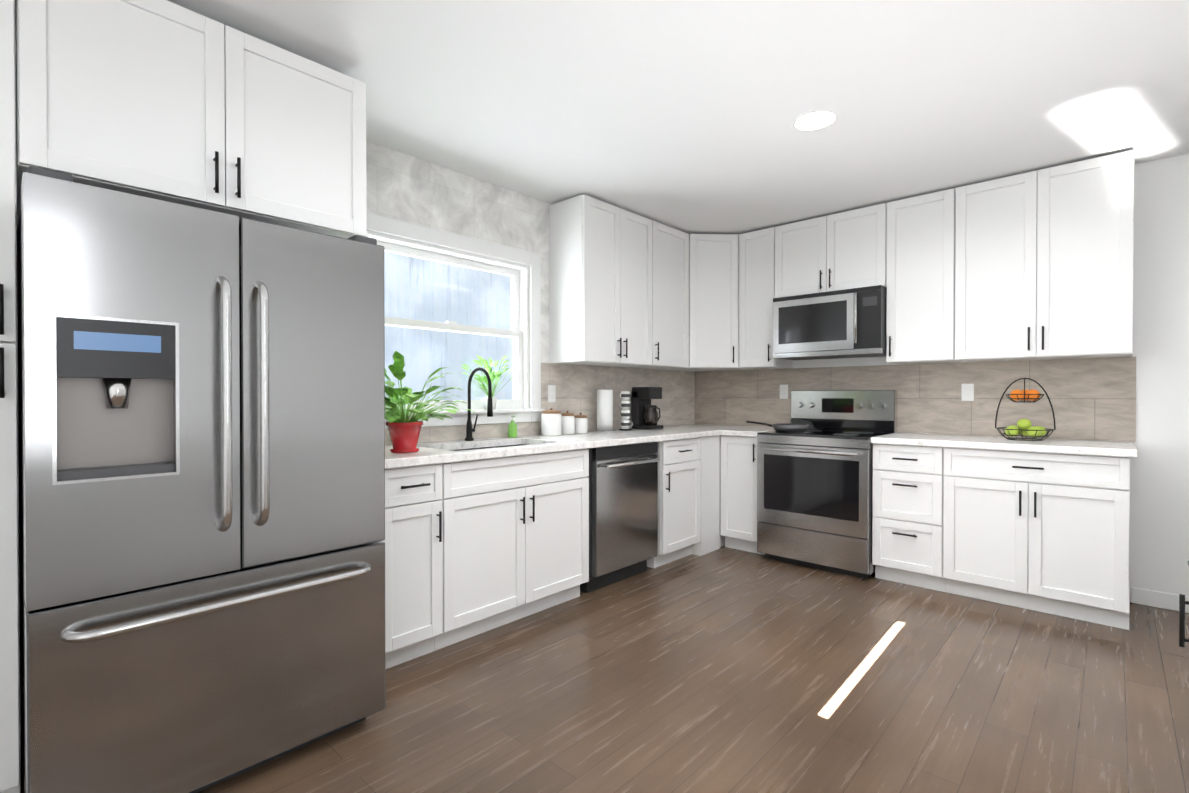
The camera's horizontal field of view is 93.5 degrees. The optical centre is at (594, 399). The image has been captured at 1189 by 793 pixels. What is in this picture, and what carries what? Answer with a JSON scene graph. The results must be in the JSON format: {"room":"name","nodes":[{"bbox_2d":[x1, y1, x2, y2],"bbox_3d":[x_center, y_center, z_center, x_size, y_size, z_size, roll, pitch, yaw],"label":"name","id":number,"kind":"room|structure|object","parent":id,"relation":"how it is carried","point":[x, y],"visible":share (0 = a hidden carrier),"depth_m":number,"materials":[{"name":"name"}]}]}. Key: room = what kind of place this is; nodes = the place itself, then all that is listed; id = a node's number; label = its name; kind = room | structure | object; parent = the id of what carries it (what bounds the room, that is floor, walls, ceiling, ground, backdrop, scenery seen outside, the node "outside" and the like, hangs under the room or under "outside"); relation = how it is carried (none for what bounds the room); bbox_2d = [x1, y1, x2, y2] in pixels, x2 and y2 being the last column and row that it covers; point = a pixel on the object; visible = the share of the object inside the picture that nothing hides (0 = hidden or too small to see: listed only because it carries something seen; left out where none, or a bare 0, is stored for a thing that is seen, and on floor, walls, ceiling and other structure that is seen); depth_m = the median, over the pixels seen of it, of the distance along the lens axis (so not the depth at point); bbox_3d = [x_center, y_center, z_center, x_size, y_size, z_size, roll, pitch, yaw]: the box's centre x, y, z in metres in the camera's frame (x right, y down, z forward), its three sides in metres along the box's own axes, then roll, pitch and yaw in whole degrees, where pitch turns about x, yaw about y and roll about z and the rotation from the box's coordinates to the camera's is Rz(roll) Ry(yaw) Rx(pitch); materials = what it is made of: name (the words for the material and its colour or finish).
{"room":"kitchen","nodes":[
{"label":"kitchen","id":0,"kind":"room"},
{"bbox_2d":[17,141,694,448],"bbox_3d":[-1.160,-0.087,3.029,0.150,2.500,6.000,0,1,43],"label":"wall","id":1,"kind":"structure","parent":0,"point":[400,186],"depth_m":3.55,"materials":[{"name":"paint"}]},
{"bbox_2d":[15,0,366,238],"bbox_3d":[-1.467,-0.966,2.098,0.652,0.620,0.984,0,1,43],"label":"upper cabinet","id":2,"kind":"object","parent":1,"relation":"attached to","point":[166,100],"visible":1,"depth_m":1.83,"materials":[{"name":"white wood"}]},
{"bbox_2d":[365,212,544,428],"bbox_3d":[-0.844,-0.407,3.327,0.204,1.115,1.300,0,1,43],"label":"window","id":3,"kind":"structure","parent":1,"relation":"in","point":[518,404],"depth_m":3.46,"materials":[{"name":"white"}]},
{"bbox_2d":[460,355,515,409],"bbox_3d":[-0.655,-0.111,3.447,0.078,0.347,0.438,0,1,43],"label":"potted plant","id":4,"kind":"object","parent":3,"relation":"on","point":[493,375],"visible":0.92,"depth_m":3.44,"materials":[{"name":"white plant"}]},
{"bbox_2d":[548,385,555,401],"bbox_3d":[-0.293,-0.040,3.848,0.008,0.116,0.070,0,1,43],"label":"electrical outlet plate","id":5,"kind":"object","parent":1,"relation":"attached to","point":[551,388],"depth_m":3.85,"materials":[{"name":"white plastic"}]},
{"bbox_2d":[549,194,651,366],"bbox_3d":[0.073,-0.789,3.974,0.363,1.077,0.730,0,1,43],"label":"upper cabinet","id":6,"kind":"object","parent":1,"relation":"attached to","point":[600,282],"visible":1,"depth_m":3.78,"materials":[{"name":"white wood"}]},
{"bbox_2d":[628,220,688,368],"bbox_3d":[0.486,-0.793,4.420,0.363,1.077,0.482,0,1,43],"label":"upper cabinet","id":7,"kind":"object","parent":1,"relation":"attached to","point":[670,297],"visible":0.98,"depth_m":4.32,"materials":[{"name":"white wood"}]},
{"bbox_2d":[20,545,1188,792],"bbox_3d":[0.472,1.203,1.526,4.700,0.060,6.400,0,1,43],"label":"floor","id":8,"kind":"structure","parent":0,"point":[724,669],"depth_m":2.17,"materials":[{"name":"brown wood"}]},
{"bbox_2d":[0,0,20,792],"bbox_3d":[-2.013,-0.057,1.515,0.652,2.459,0.618,0,1,43],"label":"pantry cabinet","id":9,"kind":"object","parent":8,"relation":"on","point":[10,757],"visible":1,"depth_m":1.53,"materials":[{"name":"white"}]},
{"bbox_2d":[17,166,385,792],"bbox_3d":[-1.355,0.297,1.946,0.960,1.744,0.899,0,1,43],"label":"refrigerator","id":10,"kind":"object","parent":8,"relation":"on","point":[201,423],"visible":1,"depth_m":1.58,"materials":[{"name":"grey metal"}]},
{"bbox_2d":[381,464,442,668],"bbox_3d":[-1.037,0.726,2.580,0.641,0.878,0.416,0,1,43],"label":"base cabinet","id":11,"kind":"object","parent":8,"relation":"on","point":[413,541],"visible":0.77,"depth_m":2.44,"materials":[{"name":"white wood"}]},
{"bbox_2d":[434,444,588,650],"bbox_3d":[-0.567,0.722,3.087,0.641,0.878,0.962,0,1,43],"label":"base cabinet","id":12,"kind":"object","parent":8,"relation":"on","point":[515,537],"visible":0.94,"depth_m":2.84,"materials":[{"name":"white wood"}]},
{"bbox_2d":[385,444,452,451],"bbox_3d":[-0.994,0.265,2.611,0.360,0.040,0.530,0,1,43],"label":"countertop","id":13,"kind":"structure","parent":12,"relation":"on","point":[387,447],"depth_m":3.02,"materials":[{"name":"stone"}]},
{"bbox_2d":[580,442,659,592],"bbox_3d":[0.018,0.720,3.688,0.651,0.875,0.604,0,1,43],"label":"dishwasher","id":14,"kind":"object","parent":8,"relation":"on","point":[623,511],"visible":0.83,"depth_m":3.46,"materials":[{"name":"grey metal"}]},
{"bbox_2d":[647,437,702,567],"bbox_3d":[0.401,0.715,4.156,0.607,0.878,0.470,0,1,43],"label":"base cabinet","id":15,"kind":"object","parent":8,"relation":"on","point":[689,470],"depth_m":3.94,"materials":[{"name":"white wood"}]},
{"bbox_2d":[385,424,740,468],"bbox_3d":[-0.008,0.258,3.693,0.634,0.040,3.457,0,1,43],"label":"countertop","id":16,"kind":"structure","parent":15,"relation":"on","point":[428,453],"depth_m":3.25,"materials":[{"name":"stone"}]},
{"bbox_2d":[385,351,475,452],"bbox_3d":[-0.885,0.013,2.583,0.640,0.462,0.625,0,1,43],"label":"potted plant","id":17,"kind":"object","parent":16,"relation":"on","point":[404,433],"visible":0.94,"depth_m":2.57,"materials":[{"name":"red"}]},
{"bbox_2d":[465,367,492,440],"bbox_3d":[-0.654,0.028,3.220,0.244,0.424,0.082,0,1,43],"label":"faucet","id":18,"kind":"object","parent":16,"relation":"on","point":[469,431],"visible":0.98,"depth_m":3.25,"materials":[{"name":"black metal"}]},
{"bbox_2d":[450,444,522,450],"bbox_3d":[-0.560,0.367,3.076,0.426,0.168,0.756,0,1,43],"label":"sink basin","id":19,"kind":"object","parent":16,"relation":"in","point":[486,447],"visible":0.04,"depth_m":3.29,"materials":[{"name":"silver metal"}]},
{"bbox_2d":[508,415,516,437],"bbox_3d":[-0.514,0.169,3.516,0.058,0.138,0.055,0,1,43],"label":"soap bottle","id":20,"kind":"object","parent":16,"relation":"on","point":[512,429],"visible":1,"depth_m":3.50,"materials":[{"name":"green plastic"}]},
{"bbox_2d":[541,408,561,435],"bbox_3d":[-0.284,0.146,3.696,0.136,0.182,0.135,0,1,43],"label":"canister","id":21,"kind":"object","parent":16,"relation":"on","point":[551,421],"visible":1,"depth_m":3.64,"materials":[{"name":"white ceramic"}]},
{"bbox_2d":[561,410,574,434],"bbox_3d":[-0.183,0.155,3.805,0.100,0.162,0.099,0,1,43],"label":"canister","id":22,"kind":"object","parent":16,"relation":"on","point":[568,423],"visible":0.9,"depth_m":3.76,"materials":[{"name":"white ceramic"}]},
{"bbox_2d":[574,413,587,433],"bbox_3d":[-0.096,0.163,3.899,0.100,0.145,0.099,0,1,43],"label":"canister","id":23,"kind":"object","parent":16,"relation":"on","point":[581,423],"visible":0.94,"depth_m":3.86,"materials":[{"name":"white ceramic"}]},
{"bbox_2d":[594,384,614,431],"bbox_3d":[0.074,0.061,4.075,0.150,0.346,0.150,0,1,43],"label":"paper towel holder","id":24,"kind":"object","parent":16,"relation":"on","point":[604,410],"visible":1,"depth_m":4.03,"materials":[{"name":"white paper"}]},
{"bbox_2d":[619,391,632,429],"bbox_3d":[0.234,0.086,4.260,0.108,0.294,0.112,0,1,43],"label":"mugs","id":25,"kind":"object","parent":16,"relation":"on","point":[625,410],"visible":1,"depth_m":4.23,"materials":[{"name":"white"}]},
{"bbox_2d":[632,387,662,429],"bbox_3d":[0.429,0.067,4.407,0.220,0.330,0.170,0,1,43],"label":"coffee maker","id":26,"kind":"object","parent":16,"relation":"on","point":[644,413],"visible":0.96,"depth_m":4.37,"materials":[{"name":"black plastic"}]},
{"bbox_2d":[703,435,722,554],"bbox_3d":[0.632,0.713,4.406,0.607,0.878,0.328,0,1,43],"label":"base cabinet","id":27,"kind":"object","parent":8,"relation":"on","point":[712,539],"depth_m":4.23,"materials":[{"name":"white wood"}]},
{"bbox_2d":[720,435,764,554],"bbox_3d":[1.283,0.713,4.419,0.324,0.878,0.641,0,1,43],"label":"base cabinet","id":28,"kind":"object","parent":8,"relation":"on","point":[738,502],"visible":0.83,"depth_m":4.22,"materials":[{"name":"white wood"}]},
{"bbox_2d":[721,426,774,436],"bbox_3d":[1.303,0.253,4.398,0.277,0.040,0.627,0,1,43],"label":"countertop","id":29,"kind":"structure","parent":28,"relation":"on","point":[747,431],"depth_m":4.23,"materials":[{"name":"stone"}]},
{"bbox_2d":[757,390,896,578],"bbox_3d":[1.652,0.544,4.011,0.758,1.222,0.711,0,1,43],"label":"range","id":30,"kind":"object","parent":8,"relation":"on","point":[814,492],"visible":0.79,"depth_m":3.84,"materials":[{"name":"grey metal"}]},
{"bbox_2d":[746,421,808,432],"bbox_3d":[1.372,0.197,4.155,0.424,0.078,0.260,0,1,43],"label":"frying pan","id":31,"kind":"object","parent":30,"relation":"on","point":[789,428],"visible":1,"depth_m":4.02,"materials":[{"name":"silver metal"}]},
{"bbox_2d":[872,443,944,591],"bbox_3d":[2.110,0.718,3.653,0.390,0.878,0.641,0,1,43],"label":"base cabinet","id":32,"kind":"object","parent":8,"relation":"on","point":[907,511],"visible":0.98,"depth_m":3.44,"materials":[{"name":"white wood"}]},
{"bbox_2d":[943,447,1130,629],"bbox_3d":[2.547,0.721,3.247,0.800,0.878,0.641,0,1,43],"label":"base cabinet","id":33,"kind":"object","parent":8,"relation":"on","point":[1049,533],"visible":1,"depth_m":3.00,"materials":[{"name":"white wood"}]},
{"bbox_2d":[871,432,1137,457],"bbox_3d":[2.411,0.260,3.368,1.219,0.040,0.623,0,1,43],"label":"countertop","id":34,"kind":"structure","parent":33,"relation":"on","point":[1061,446],"depth_m":3.15,"materials":[{"name":"stone"}]},
{"bbox_2d":[995,378,1055,440],"bbox_3d":[2.548,0.055,3.316,0.287,0.367,0.276,0,1,43],"label":"fruit basket","id":35,"kind":"object","parent":34,"relation":"on","point":[1024,428],"visible":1,"depth_m":3.29,"materials":[{"name":"black"}]},
{"bbox_2d":[1179,561,1188,646],"bbox_3d":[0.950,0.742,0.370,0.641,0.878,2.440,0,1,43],"label":"chair","id":36,"kind":"object","parent":8,"relation":"on","point":[1182,638],"visible":1,"depth_m":1.45,"materials":[{"name":"black metal"}]},
{"bbox_2d":[167,0,1188,234],"bbox_3d":[0.472,-1.352,1.508,4.700,0.050,6.400,0,1,43],"label":"ceiling","id":37,"kind":"structure","parent":0,"point":[682,115],"depth_m":2.41,"materials":[{"name":"white paint"}]},
{"bbox_2d":[792,110,838,131],"bbox_3d":[1.057,-1.332,2.683,0.210,0.006,0.210,0,1,43],"label":"recessed light","id":38,"kind":"object","parent":37,"relation":"in","point":[817,120],"visible":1,"depth_m":2.68,"materials":[{"name":"white plastic"}]},
{"bbox_2d":[695,153,1188,601],"bbox_3d":[2.552,-0.092,3.761,4.600,2.500,0.120,0,1,43],"label":"wall","id":39,"kind":"structure","parent":0,"point":[1159,519],"depth_m":3.12,"materials":[{"name":"white paint"}]},
{"bbox_2d":[662,234,751,370],"bbox_3d":[0.951,-0.795,4.737,0.613,1.077,0.613,0,1,43],"label":"upper cabinet","id":40,"kind":"object","parent":39,"relation":"attached to","point":[713,302],"visible":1,"depth_m":4.51,"materials":[{"name":"white wood"}]},
{"bbox_2d":[739,227,791,368],"bbox_3d":[1.372,-0.793,4.517,0.302,1.077,0.363,0,1,43],"label":"upper cabinet","id":41,"kind":"object","parent":39,"relation":"attached to","point":[756,272],"visible":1,"depth_m":4.42,"materials":[{"name":"white wood"}]},
{"bbox_2d":[775,203,886,297],"bbox_3d":[1.773,-1.050,4.144,0.788,0.559,0.363,0,1,43],"label":"upper cabinet","id":42,"kind":"object","parent":39,"relation":"attached to","point":[840,251],"visible":0.71,"depth_m":4.00,"materials":[{"name":"white wood"}]},
{"bbox_2d":[773,285,886,359],"bbox_3d":[1.743,-0.538,4.101,0.757,0.450,0.444,0,1,43],"label":"microwave","id":43,"kind":"object","parent":42,"relation":"attached to","point":[847,323],"visible":1,"depth_m":3.95,"materials":[{"name":"grey metal"}]},
{"bbox_2d":[695,357,1135,441],"bbox_3d":[2.005,-0.009,4.179,2.930,0.484,0.010,0,1,43],"label":"tile backsplash","id":44,"kind":"structure","parent":39,"relation":"attached to","point":[1092,398],"depth_m":3.74,"materials":[{"name":"tile"}]},
{"bbox_2d":[780,385,787,398],"bbox_3d":[1.551,-0.063,4.586,0.070,0.116,0.008,0,1,43],"label":"electrical outlet plate","id":45,"kind":"object","parent":44,"relation":"attached to","point":[783,388],"depth_m":4.58,"materials":[{"name":"white plastic"}]},
{"bbox_2d":[961,384,973,400],"bbox_3d":[2.483,-0.047,3.723,0.070,0.116,0.008,0,1,43],"label":"electrical outlet plate","id":46,"kind":"object","parent":44,"relation":"attached to","point":[967,392],"depth_m":3.72,"materials":[{"name":"white plastic"}]},
{"bbox_2d":[886,188,960,363],"bbox_3d":[2.207,-0.788,3.743,0.392,1.077,0.363,0,1,43],"label":"upper cabinet","id":47,"kind":"object","parent":39,"relation":"attached to","point":[920,326],"visible":1,"depth_m":3.63,"materials":[{"name":"white wood"}]},
{"bbox_2d":[955,150,1134,361],"bbox_3d":[2.649,-0.785,3.334,0.808,1.077,0.363,0,1,43],"label":"upper cabinet","id":48,"kind":"object","parent":39,"relation":"attached to","point":[1044,263],"visible":1,"depth_m":3.19,"materials":[{"name":"white wood"}]},
{"bbox_2d":[1131,587,1188,612],"bbox_3d":[3.575,1.120,2.729,1.385,0.090,0.014,0,1,43],"label":"baseboard","id":49,"kind":"structure","parent":39,"relation":"attached to","point":[1163,600],"depth_m":3.12,"materials":[{"name":"white wood"}]},
{"label":"outside","id":50,"kind":"structure","parent":0,"visible":0},
{"bbox_2d":[384,252,512,399],"bbox_3d":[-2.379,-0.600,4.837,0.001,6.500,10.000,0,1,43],"label":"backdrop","id":51,"kind":"structure","parent":50,"point":[398,298],"depth_m":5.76,"materials":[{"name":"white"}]}
]}

